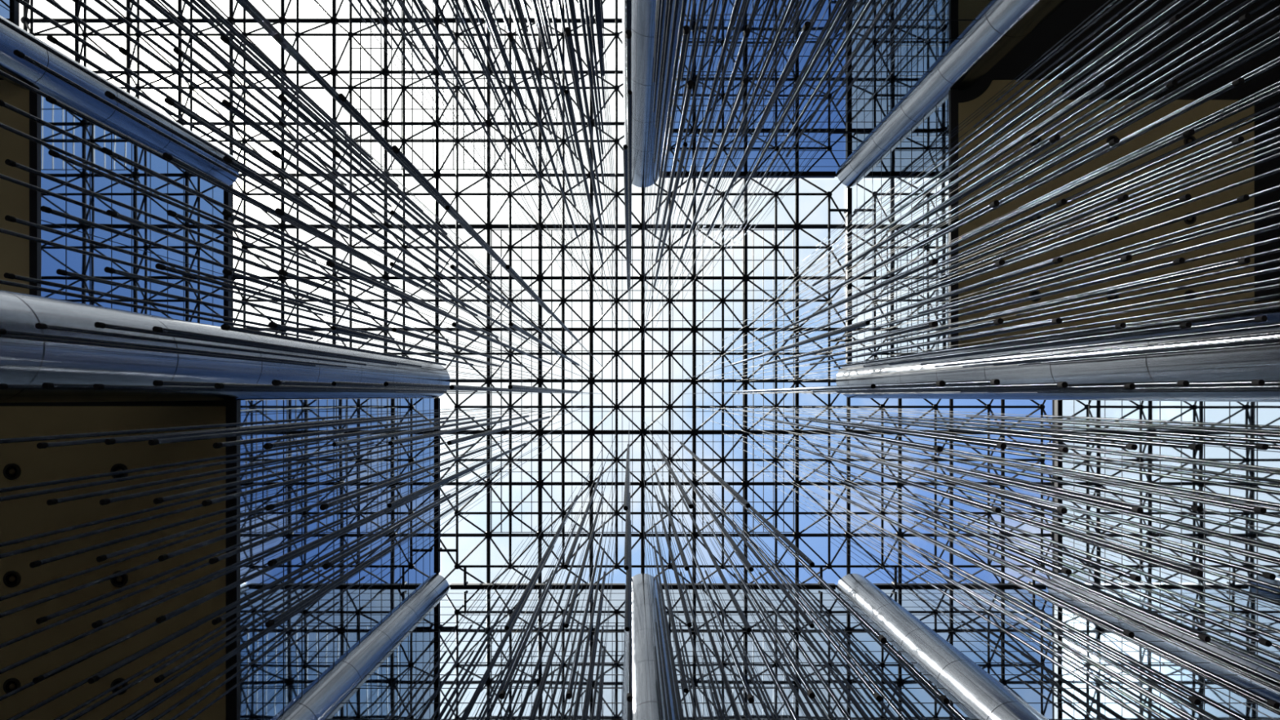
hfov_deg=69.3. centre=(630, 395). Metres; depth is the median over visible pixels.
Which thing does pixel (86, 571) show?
hanging rod
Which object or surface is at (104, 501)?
hanging rod
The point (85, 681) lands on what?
hanging rod
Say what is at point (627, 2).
hanging rod
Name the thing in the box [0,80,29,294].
ceiling
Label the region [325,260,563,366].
hanging rod
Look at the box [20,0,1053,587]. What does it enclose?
roof
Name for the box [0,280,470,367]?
hanging rod
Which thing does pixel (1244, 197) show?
hanging rod
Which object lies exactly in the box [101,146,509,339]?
hanging rod
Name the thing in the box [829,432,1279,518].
hanging rod
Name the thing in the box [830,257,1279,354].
hanging rod
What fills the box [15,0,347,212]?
hanging rod
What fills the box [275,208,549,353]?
hanging rod
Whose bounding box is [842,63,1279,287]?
hanging rod
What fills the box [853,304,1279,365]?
hanging rod
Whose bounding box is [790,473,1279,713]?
hanging rod
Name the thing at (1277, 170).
hanging rod
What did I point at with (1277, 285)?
hanging rod
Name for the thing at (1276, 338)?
hanging rod
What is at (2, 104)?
hanging rod
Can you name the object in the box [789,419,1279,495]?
hanging rod
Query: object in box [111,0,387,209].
hanging rod
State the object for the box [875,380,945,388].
hanging rod
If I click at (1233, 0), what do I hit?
hanging rod
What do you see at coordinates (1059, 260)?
hanging rod
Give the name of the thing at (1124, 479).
hanging rod
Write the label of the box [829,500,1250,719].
hanging rod
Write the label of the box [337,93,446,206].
hanging rod
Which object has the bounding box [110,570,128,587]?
recessed light
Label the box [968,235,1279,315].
hanging rod
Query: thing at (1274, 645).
hanging rod
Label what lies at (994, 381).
hanging rod
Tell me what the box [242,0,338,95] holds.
hanging rod
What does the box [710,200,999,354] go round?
hanging rod
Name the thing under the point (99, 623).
hanging rod
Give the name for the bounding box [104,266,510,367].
hanging rod
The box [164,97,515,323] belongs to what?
hanging rod
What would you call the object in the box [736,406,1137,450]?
hanging rod
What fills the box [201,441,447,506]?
hanging rod
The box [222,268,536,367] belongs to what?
hanging rod
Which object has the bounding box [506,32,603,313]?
hanging rod
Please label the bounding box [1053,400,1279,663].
window
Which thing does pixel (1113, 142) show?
hanging rod
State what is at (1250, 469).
hanging rod
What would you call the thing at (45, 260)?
window
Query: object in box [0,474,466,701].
hanging rod
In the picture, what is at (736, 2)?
hanging rod
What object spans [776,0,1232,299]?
hanging rod
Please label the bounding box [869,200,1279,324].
hanging rod
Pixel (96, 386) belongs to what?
hanging rod
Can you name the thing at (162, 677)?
hanging rod
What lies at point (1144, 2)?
hanging rod
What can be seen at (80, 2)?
hanging rod
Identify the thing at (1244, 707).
window
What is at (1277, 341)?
hanging rod
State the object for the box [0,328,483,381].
hanging rod
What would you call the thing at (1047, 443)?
hanging rod
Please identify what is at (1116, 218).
recessed light
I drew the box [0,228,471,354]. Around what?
hanging rod
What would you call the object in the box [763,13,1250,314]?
hanging rod
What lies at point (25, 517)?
ceiling
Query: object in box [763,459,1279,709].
hanging rod
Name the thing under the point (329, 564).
hanging rod
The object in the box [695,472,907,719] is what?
hanging rod
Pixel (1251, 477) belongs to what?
hanging rod
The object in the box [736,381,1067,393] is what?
hanging rod
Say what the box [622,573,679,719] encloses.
round column
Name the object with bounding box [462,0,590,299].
hanging rod
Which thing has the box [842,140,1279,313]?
hanging rod
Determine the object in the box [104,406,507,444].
hanging rod
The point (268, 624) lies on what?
hanging rod
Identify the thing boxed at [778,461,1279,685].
hanging rod
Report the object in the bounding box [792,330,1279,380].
hanging rod
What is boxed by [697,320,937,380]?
hanging rod
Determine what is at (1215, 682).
hanging rod
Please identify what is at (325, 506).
hanging rod
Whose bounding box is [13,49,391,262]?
hanging rod
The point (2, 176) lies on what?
hanging rod
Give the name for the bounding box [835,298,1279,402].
round column
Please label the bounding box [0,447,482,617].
hanging rod
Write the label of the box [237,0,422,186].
hanging rod
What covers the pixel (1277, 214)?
hanging rod
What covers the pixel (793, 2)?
hanging rod
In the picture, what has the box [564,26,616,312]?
hanging rod
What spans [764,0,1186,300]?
hanging rod
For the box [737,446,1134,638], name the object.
hanging rod
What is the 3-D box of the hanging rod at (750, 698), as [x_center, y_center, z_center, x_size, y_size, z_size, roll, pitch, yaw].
[0.717,1.806,15.833,0.038,20.687,0.038,0,-90,0]
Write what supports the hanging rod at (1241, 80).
hanging from the roof
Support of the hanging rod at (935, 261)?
hanging from the roof
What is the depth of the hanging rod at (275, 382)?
6.50 m
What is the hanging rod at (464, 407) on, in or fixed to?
hanging from the roof
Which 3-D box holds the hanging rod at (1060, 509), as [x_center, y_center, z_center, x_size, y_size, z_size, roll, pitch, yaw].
[2.612,0.691,15.874,0.038,20.605,0.038,0,-90,0]
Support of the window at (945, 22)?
attached to the ceiling
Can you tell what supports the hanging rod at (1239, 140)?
hanging from the roof
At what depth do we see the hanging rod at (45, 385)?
6.15 m
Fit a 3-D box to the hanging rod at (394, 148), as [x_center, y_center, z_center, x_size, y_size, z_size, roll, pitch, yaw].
[-1.499,-1.575,16.031,0.038,20.291,0.038,0,-90,0]
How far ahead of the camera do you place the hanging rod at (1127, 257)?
7.31 m
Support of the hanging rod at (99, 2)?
hanging from the roof
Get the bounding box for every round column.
[0,15,239,186]
[0,289,449,402]
[275,573,449,719]
[622,0,682,187]
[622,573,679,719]
[835,0,1066,186]
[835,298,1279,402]
[836,573,1048,719]
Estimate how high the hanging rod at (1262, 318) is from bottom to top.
20.720 m
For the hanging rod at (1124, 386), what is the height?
20.662 m
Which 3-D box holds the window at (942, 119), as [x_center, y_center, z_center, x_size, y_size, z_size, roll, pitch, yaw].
[6.266,-3.442,22.259,0.158,8.714,4.995,0,-90,0]
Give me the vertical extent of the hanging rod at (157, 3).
19.956 m
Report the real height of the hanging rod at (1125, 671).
20.846 m
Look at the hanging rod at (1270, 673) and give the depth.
19.88 m
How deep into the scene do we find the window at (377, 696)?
19.30 m
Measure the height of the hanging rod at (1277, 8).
20.585 m
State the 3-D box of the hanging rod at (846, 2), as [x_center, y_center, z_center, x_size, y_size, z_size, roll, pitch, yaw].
[1.486,-2.702,15.961,0.038,20.430,0.038,0,-90,0]
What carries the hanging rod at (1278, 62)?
hanging from the roof
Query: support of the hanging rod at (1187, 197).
hanging from the roof
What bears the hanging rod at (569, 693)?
hanging from the roof
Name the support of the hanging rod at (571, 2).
hanging from the roof
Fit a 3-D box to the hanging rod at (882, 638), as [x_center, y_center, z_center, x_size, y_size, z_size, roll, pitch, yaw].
[1.499,1.447,15.825,0.038,20.702,0.038,0,-90,0]
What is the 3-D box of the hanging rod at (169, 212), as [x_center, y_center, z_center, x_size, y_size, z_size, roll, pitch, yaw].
[-3.030,-1.205,16.131,0.038,20.090,0.038,0,-90,0]
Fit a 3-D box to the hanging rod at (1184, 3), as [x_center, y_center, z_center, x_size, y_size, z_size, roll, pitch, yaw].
[4.872,-3.458,15.916,0.038,20.522,0.038,0,-90,0]
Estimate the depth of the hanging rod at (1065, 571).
7.23 m
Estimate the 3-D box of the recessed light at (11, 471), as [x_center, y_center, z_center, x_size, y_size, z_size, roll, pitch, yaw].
[-8.640,1.058,12.930,0.230,0.040,0.230,0,-90,0]
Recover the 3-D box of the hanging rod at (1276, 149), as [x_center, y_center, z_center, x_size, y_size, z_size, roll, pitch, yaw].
[4.096,-1.561,15.895,0.038,20.564,0.038,0,-90,0]
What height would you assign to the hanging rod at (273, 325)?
20.338 m
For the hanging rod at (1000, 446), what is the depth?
7.31 m
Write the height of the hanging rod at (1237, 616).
20.895 m
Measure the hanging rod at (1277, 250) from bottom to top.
20.629 m
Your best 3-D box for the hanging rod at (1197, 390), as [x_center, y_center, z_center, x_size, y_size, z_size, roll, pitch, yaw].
[5.971,-0.055,15.755,0.038,20.843,0.038,0,-90,0]
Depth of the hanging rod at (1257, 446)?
7.17 m
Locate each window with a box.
[0,0,19,26]
[29,88,231,326]
[226,398,439,719]
[325,583,625,719]
[662,0,995,177]
[662,583,977,719]
[845,88,958,363]
[873,583,1279,719]
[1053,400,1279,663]
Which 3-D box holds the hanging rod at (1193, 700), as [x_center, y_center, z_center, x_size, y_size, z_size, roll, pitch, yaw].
[3.368,1.819,15.836,0.038,20.680,0.038,0,-90,0]
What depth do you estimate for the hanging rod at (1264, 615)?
7.70 m
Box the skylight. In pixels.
[351,0,557,169]
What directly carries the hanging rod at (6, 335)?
hanging from the roof
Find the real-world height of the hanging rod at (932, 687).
20.688 m
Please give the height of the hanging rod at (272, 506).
20.406 m
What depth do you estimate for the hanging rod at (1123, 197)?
7.35 m
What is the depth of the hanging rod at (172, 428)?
7.93 m
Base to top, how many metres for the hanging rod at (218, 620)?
20.292 m
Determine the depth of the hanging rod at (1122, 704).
9.37 m
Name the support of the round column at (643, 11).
on the floor
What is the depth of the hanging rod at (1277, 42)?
10.03 m
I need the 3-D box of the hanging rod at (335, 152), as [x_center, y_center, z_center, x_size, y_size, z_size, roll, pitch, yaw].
[-1.882,-1.551,16.034,0.038,20.285,0.038,0,-90,0]
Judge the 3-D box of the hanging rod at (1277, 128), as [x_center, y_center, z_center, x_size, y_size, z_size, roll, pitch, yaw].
[5.612,-2.317,15.813,0.038,20.727,0.038,0,-90,0]
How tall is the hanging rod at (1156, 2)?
20.451 m
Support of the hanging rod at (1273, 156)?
hanging from the roof
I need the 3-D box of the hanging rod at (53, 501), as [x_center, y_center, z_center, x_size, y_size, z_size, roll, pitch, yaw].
[-3.749,0.687,16.075,0.038,20.204,0.038,0,-90,0]
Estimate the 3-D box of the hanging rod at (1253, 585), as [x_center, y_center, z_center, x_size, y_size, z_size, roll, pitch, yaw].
[5.990,1.824,15.733,0.038,20.886,0.038,0,-90,0]
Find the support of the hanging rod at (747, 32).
hanging from the roof
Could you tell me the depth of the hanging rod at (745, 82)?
7.50 m
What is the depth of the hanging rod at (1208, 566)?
8.88 m
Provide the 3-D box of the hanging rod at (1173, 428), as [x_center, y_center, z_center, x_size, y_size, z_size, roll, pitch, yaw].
[4.844,0.294,15.759,0.038,20.834,0.038,0,-90,0]
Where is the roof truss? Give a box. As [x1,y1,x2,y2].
[490,229,794,533]
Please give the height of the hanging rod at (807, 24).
20.449 m
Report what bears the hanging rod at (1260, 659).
hanging from the roof
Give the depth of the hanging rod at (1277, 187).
7.08 m
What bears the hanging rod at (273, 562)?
hanging from the roof
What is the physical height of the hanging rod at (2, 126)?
20.086 m
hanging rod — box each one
[0,17,468,299]
[0,70,471,314]
[0,99,484,328]
[0,122,470,327]
[0,173,460,337]
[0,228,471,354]
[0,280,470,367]
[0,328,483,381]
[0,333,466,380]
[0,383,484,394]
[0,406,480,444]
[0,419,470,493]
[0,433,470,546]
[0,444,332,501]
[0,447,470,600]
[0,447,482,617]
[0,460,467,648]
[0,460,482,674]
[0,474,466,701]
[0,503,202,559]
[3,407,464,439]
[4,159,484,341]
[4,215,392,328]
[4,272,484,368]
[6,388,471,394]
[7,472,483,719]
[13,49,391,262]
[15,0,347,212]
[29,433,497,568]
[32,460,495,684]
[35,322,497,380]
[35,446,497,624]
[36,407,493,448]
[40,205,496,353]
[42,382,476,393]
[44,95,497,328]
[45,0,120,48]
[46,35,496,313]
[46,420,496,505]
[48,149,497,340]
[53,568,324,719]
[56,268,497,367]
[66,472,497,719]
[71,0,449,266]
[88,459,509,684]
[91,447,510,628]
[93,0,478,283]
[93,321,510,380]
[93,383,510,394]
[96,433,506,562]
[99,443,389,505]
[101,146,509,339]
[102,485,484,719]
[104,90,508,325]
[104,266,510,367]
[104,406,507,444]
[106,209,508,353]
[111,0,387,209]
[118,46,507,312]
[123,474,508,719]
[127,0,508,299]
[144,0,332,151]
[147,406,519,445]
[151,0,333,150]
[151,486,497,719]
[152,326,523,381]
[152,380,523,393]
[153,419,523,504]
[154,461,521,683]
[155,262,414,337]
[155,446,524,623]
[158,432,524,561]
[162,152,524,341]
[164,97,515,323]
[166,209,451,324]
[173,47,447,257]
[182,0,521,299]
[190,0,510,287]
[196,0,493,271]
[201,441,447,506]
[208,433,534,564]
[211,446,537,625]
[213,382,519,393]
[213,407,533,448]
[219,35,536,313]
[220,324,537,380]
[222,98,450,266]
[222,155,508,324]
[222,209,535,353]
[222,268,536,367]
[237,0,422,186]
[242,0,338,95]
[263,407,546,449]
[265,420,551,511]
[265,446,550,627]
[266,432,551,566]
[268,321,550,380]
[271,149,550,341]
[271,379,547,393]
[274,33,550,314]
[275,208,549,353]
[278,93,550,327]
[278,269,551,368]
[320,420,562,510]
[322,433,563,569]
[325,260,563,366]
[328,201,562,352]
[331,149,564,341]
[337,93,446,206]
[391,145,506,265]
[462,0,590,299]
[498,462,602,699]
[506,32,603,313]
[513,0,602,298]
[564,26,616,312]
[565,462,617,699]
[568,0,616,301]
[625,0,630,145]
[626,29,631,306]
[626,520,632,702]
[643,0,687,301]
[643,25,689,310]
[643,80,693,327]
[655,78,748,326]
[655,459,754,703]
[656,0,739,299]
[656,27,750,314]
[669,21,810,313]
[669,460,815,698]
[670,0,795,298]
[670,474,799,719]
[683,0,850,299]
[683,460,882,702]
[683,474,852,719]
[690,453,887,644]
[695,258,937,367]
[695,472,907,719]
[696,0,873,287]
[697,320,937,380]
[697,407,943,452]
[709,318,1003,380]
[709,420,1001,513]
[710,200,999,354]
[710,406,1006,449]
[710,473,967,719]
[711,259,1004,367]
[711,378,999,393]
[722,133,1060,340]
[723,420,1067,514]
[724,198,1066,354]
[724,256,1062,366]
[724,317,1062,379]
[724,407,1068,453]
[724,433,1071,575]
[735,433,1141,582]
[736,322,1126,381]
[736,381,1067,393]
[736,382,1135,394]
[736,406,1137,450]
[736,419,1143,513]
[737,77,1115,325]
[737,194,1128,353]
[737,254,1132,366]
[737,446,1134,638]
[747,137,1119,334]
[748,257,1185,367]
[749,128,1195,340]
[749,321,1191,381]
[749,406,1201,450]
[750,13,1181,313]
[750,80,1177,327]
[750,193,1191,353]
[750,419,1203,512]
[750,460,1200,705]
[751,446,1210,642]
[753,380,1189,393]
[753,434,1203,577]
[761,432,1275,580]
[762,257,1250,367]
[762,419,1266,513]
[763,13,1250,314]
[763,136,1244,340]
[763,194,1249,353]
[763,447,1271,647]
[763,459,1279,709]
[763,472,1193,719]
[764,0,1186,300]
[764,77,1244,327]
[764,406,1268,449]
[766,315,1267,379]
[769,379,1264,393]
[775,445,1279,622]
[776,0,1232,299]
[776,206,1279,354]
[776,322,1279,380]
[776,432,1279,562]
[776,472,1248,719]
[776,487,1150,719]
[777,0,1163,286]
[777,30,1279,314]
[777,146,1279,340]
[777,266,1279,367]
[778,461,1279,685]
[779,407,1279,449]
[788,0,1213,288]
[788,4,1279,301]
[788,432,1279,549]
[788,486,1199,719]
[789,0,1149,274]
[789,222,1279,354]
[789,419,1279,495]
[789,446,1279,605]
[790,167,1279,340]
[790,460,1279,661]
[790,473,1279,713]
[791,115,1279,327]
[791,276,1279,367]
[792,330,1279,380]
[795,407,1279,444]
[797,55,1279,309]
[801,432,1279,538]
[801,446,1279,590]
[802,0,1258,287]
[802,35,1279,301]
[802,84,1279,314]
[802,336,1279,381]
[802,460,1279,641]
[802,499,1169,719]
[803,0,1191,273]
[803,473,1279,689]
[803,487,1239,719]
[804,133,1279,326]
[804,283,1279,366]
[807,406,1279,437]
[812,88,1279,311]
[815,0,1234,274]
[815,151,1279,327]
[815,340,1279,380]
[815,498,1215,719]
[816,13,1279,287]
[816,248,1279,354]
[816,293,1279,367]
[816,473,1279,669]
[816,485,1279,708]
[817,446,1279,573]
[821,60,1279,297]
[822,406,1279,433]
[824,386,1279,393]
[828,0,1213,261]
[829,211,1279,340]
[829,342,1279,380]
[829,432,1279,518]
[829,472,1279,648]
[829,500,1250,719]
[830,0,1275,272]
[830,40,1279,287]
[830,80,1279,299]
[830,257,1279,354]
[830,300,1279,367]
[830,406,1275,430]
[830,447,1279,564]
[830,486,1279,692]
[831,125,1279,313]
[841,390,1279,394]
[841,419,1279,471]
[842,0,1250,260]
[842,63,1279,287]
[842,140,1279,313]
[842,405,1279,429]
[842,486,1279,675]
[842,499,1279,715]
[843,22,1279,274]
[843,446,1279,552]
[844,226,1279,340]
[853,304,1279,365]
[853,422,1279,475]
[854,388,1279,393]
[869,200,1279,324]
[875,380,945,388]
[884,641,949,704]
[942,450,1279,511]
[943,448,1279,508]
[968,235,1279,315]
[971,444,1279,488]
[997,106,1279,234]
[1000,508,1279,595]
[1006,444,1279,483]
[1046,573,1279,694]
[1054,551,1279,634]
[1065,101,1279,199]
[1139,380,1279,387]
[1165,385,1279,387]
[1202,508,1279,527]
[1248,184,1279,198]
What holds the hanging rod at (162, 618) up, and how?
hanging from the roof
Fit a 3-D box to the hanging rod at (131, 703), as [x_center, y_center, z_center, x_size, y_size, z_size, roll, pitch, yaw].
[-4.128,2.544,16.020,0.038,20.313,0.038,0,-90,0]
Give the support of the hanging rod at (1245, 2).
hanging from the roof
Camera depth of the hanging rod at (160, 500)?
7.73 m
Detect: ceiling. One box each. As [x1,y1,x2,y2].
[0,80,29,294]
[0,400,226,719]
[958,0,1279,346]
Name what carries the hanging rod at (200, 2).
hanging from the roof
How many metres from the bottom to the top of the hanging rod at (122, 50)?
19.987 m
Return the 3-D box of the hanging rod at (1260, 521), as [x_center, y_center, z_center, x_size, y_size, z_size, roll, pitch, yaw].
[5.246,1.044,15.735,0.038,20.884,0.038,0,-90,0]
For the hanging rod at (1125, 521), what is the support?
hanging from the roof
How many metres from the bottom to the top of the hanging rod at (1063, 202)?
20.570 m
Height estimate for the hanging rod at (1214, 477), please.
20.758 m
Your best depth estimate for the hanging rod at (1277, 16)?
9.46 m
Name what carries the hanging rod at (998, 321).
hanging from the roof
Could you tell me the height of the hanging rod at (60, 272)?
20.091 m
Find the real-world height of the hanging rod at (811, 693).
20.605 m
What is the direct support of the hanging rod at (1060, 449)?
hanging from the roof
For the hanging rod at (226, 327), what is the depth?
7.77 m
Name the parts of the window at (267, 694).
sill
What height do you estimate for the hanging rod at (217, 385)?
20.235 m
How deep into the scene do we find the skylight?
27.53 m
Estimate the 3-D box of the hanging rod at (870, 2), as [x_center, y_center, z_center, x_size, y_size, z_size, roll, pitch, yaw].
[1.865,-3.058,15.993,0.038,20.367,0.038,0,-90,0]
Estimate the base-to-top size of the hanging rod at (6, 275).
20.026 m
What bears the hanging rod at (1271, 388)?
hanging from the roof
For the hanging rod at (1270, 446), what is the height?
20.674 m
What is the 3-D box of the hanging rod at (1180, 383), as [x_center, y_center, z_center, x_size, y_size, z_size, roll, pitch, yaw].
[3.353,-0.076,15.881,0.038,20.591,0.038,0,-90,0]
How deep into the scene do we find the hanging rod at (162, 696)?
8.05 m
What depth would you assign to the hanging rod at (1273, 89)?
8.79 m
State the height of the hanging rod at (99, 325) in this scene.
20.295 m
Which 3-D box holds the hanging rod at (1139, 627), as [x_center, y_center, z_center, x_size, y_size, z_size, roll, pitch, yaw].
[5.614,2.545,15.691,0.038,20.971,0.038,0,-90,0]
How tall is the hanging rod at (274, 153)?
20.246 m
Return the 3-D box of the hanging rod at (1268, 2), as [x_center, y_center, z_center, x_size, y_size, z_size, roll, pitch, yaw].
[5.605,-3.459,15.867,0.038,20.618,0.038,0,-90,0]
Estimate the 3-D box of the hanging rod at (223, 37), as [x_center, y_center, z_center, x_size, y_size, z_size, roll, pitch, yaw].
[-2.637,-2.318,16.083,0.038,20.188,0.038,0,-90,0]
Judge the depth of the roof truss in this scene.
27.53 m
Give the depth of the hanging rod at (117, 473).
8.59 m
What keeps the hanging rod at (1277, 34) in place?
hanging from the roof
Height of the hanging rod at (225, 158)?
20.097 m
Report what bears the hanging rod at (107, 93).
hanging from the roof
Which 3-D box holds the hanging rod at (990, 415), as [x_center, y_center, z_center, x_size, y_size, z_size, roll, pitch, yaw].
[5.237,0.292,15.777,0.038,20.799,0.038,0,-90,0]
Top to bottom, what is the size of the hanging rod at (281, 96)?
20.190 m
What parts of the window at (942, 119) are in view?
sill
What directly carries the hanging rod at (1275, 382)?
hanging from the roof
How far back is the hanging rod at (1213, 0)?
12.02 m
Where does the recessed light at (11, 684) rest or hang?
in the ceiling at (25, 517)
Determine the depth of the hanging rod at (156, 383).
6.33 m
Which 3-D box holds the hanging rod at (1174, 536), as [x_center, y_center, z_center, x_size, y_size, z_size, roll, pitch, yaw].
[5.623,1.450,15.724,0.038,20.906,0.038,0,-90,0]
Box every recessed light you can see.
[3,463,21,479]
[3,570,21,587]
[3,677,21,693]
[110,463,128,478]
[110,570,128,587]
[110,677,128,694]
[1029,135,1041,146]
[1029,215,1041,224]
[1029,289,1040,302]
[1106,135,1116,142]
[1106,213,1119,222]
[1106,291,1119,300]
[1183,135,1195,146]
[1183,212,1196,224]
[1183,289,1196,299]
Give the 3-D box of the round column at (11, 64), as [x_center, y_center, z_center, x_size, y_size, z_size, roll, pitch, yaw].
[-11.640,-6.442,12.720,1.105,28.441,1.105,0,-90,0]
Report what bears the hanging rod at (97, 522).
hanging from the roof
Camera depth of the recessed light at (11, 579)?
12.92 m
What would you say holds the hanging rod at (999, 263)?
hanging from the roof
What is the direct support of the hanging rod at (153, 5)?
hanging from the roof
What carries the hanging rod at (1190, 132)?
hanging from the roof
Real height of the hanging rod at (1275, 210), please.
20.648 m
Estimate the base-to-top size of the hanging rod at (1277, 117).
20.624 m
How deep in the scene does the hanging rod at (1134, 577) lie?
7.13 m
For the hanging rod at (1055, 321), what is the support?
hanging from the roof
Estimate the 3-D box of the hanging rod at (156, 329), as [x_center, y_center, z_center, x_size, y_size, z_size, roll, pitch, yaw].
[-3.030,-0.427,16.039,0.038,20.274,0.038,0,-90,0]
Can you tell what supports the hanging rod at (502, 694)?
hanging from the roof
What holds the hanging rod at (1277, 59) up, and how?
hanging from the roof
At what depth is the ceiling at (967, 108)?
17.98 m
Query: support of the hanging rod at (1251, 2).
hanging from the roof
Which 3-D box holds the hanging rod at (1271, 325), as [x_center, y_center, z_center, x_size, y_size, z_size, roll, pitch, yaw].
[4.120,-0.450,15.826,0.038,20.700,0.038,0,-90,0]
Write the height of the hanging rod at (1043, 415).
20.832 m
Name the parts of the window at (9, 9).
glass pane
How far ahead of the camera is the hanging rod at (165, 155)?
7.20 m
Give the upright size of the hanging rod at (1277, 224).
20.588 m
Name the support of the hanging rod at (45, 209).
hanging from the roof
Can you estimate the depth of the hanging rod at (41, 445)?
6.82 m
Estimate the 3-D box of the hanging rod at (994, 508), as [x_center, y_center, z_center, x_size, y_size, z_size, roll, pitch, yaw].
[2.231,0.693,15.895,0.038,20.563,0.038,0,-90,0]
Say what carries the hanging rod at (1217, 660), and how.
hanging from the roof
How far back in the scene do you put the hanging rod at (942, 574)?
9.48 m
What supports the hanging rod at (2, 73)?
hanging from the roof
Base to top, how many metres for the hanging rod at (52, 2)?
19.846 m
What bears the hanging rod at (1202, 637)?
hanging from the roof
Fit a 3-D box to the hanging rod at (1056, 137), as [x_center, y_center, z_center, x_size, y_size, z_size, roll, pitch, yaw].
[2.593,-1.571,15.900,0.038,20.553,0.038,0,-90,0]
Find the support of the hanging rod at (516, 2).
hanging from the roof
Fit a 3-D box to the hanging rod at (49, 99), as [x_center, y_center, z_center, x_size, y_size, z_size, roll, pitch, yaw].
[-3.778,-1.930,16.092,0.038,20.169,0.038,0,-90,0]
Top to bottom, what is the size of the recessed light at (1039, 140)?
0.040 m
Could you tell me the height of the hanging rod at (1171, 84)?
20.460 m
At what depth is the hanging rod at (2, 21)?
8.50 m
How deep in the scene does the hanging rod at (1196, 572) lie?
6.42 m
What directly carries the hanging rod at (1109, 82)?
hanging from the roof
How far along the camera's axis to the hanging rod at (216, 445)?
7.70 m
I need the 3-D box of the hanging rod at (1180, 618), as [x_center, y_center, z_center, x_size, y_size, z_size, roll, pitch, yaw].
[4.477,1.811,15.796,0.038,20.761,0.038,0,-90,0]
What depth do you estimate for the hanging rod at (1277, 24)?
9.29 m
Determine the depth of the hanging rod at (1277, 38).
8.91 m
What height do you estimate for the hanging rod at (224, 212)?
20.147 m
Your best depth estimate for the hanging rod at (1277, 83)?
10.01 m
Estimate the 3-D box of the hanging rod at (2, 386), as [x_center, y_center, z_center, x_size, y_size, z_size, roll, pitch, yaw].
[-4.144,-0.064,16.126,0.038,20.100,0.038,0,-90,0]
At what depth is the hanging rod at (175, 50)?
7.72 m
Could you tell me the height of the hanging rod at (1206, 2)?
20.564 m
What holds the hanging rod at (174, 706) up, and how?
hanging from the roof
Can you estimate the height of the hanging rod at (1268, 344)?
20.758 m
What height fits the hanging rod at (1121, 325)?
20.552 m
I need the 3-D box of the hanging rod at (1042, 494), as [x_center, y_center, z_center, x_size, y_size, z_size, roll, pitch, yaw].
[5.978,1.426,15.778,0.038,20.796,0.038,0,-90,0]
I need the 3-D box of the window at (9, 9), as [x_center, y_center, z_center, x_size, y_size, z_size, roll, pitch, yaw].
[-17.651,-12.518,22.259,0.158,8.714,11.850,0,-90,0]
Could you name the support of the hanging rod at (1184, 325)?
hanging from the roof
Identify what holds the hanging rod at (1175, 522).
hanging from the roof
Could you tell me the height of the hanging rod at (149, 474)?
20.272 m
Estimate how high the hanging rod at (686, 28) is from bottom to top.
20.321 m
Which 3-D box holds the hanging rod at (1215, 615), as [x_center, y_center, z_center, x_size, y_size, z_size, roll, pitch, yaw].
[4.855,1.820,15.767,0.038,20.819,0.038,0,-90,0]
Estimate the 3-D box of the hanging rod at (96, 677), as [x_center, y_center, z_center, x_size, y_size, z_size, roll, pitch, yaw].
[-3.393,1.792,15.998,0.038,20.357,0.038,0,-90,0]
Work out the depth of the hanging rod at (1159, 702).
8.11 m
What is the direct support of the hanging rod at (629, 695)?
hanging from the roof
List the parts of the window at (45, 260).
sill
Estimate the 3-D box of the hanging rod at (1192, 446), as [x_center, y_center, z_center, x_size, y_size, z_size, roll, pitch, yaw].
[3.342,0.302,15.812,0.038,20.729,0.038,0,-90,0]
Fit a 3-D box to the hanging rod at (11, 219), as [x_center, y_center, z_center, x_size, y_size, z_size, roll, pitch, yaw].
[-4.154,-1.188,16.175,0.038,20.003,0.038,0,-90,0]
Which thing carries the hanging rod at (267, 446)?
hanging from the roof
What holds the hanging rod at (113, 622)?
hanging from the roof
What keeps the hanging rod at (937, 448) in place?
hanging from the roof
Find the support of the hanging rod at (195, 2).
hanging from the roof
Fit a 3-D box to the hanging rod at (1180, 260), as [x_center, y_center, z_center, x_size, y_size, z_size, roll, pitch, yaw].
[3.358,-0.824,15.905,0.038,20.543,0.038,0,-90,0]
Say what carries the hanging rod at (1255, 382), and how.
hanging from the roof
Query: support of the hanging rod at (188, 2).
hanging from the roof
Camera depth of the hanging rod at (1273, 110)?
8.83 m
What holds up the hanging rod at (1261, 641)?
hanging from the roof
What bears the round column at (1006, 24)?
on the floor
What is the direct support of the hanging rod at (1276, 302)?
hanging from the roof
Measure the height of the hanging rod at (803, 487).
20.948 m
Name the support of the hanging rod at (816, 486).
hanging from the roof
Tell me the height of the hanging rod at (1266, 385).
20.801 m
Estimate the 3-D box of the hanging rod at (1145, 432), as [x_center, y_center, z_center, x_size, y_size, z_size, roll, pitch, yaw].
[4.484,0.315,15.829,0.038,20.695,0.038,0,-90,0]
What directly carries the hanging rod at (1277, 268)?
hanging from the roof
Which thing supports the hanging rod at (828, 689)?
hanging from the roof
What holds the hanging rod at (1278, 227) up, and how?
hanging from the roof
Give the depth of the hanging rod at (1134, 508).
7.16 m
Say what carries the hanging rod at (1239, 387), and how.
hanging from the roof
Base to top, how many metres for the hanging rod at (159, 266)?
20.236 m
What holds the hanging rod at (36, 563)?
hanging from the roof
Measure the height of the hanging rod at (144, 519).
20.352 m
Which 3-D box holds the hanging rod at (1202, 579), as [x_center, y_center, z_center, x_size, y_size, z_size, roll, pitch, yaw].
[4.497,1.438,15.805,0.038,20.743,0.038,0,-90,0]
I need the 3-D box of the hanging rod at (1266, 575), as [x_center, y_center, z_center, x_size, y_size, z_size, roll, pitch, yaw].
[3.724,1.048,15.771,0.038,20.811,0.038,0,-90,0]
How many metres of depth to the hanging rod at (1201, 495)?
10.47 m

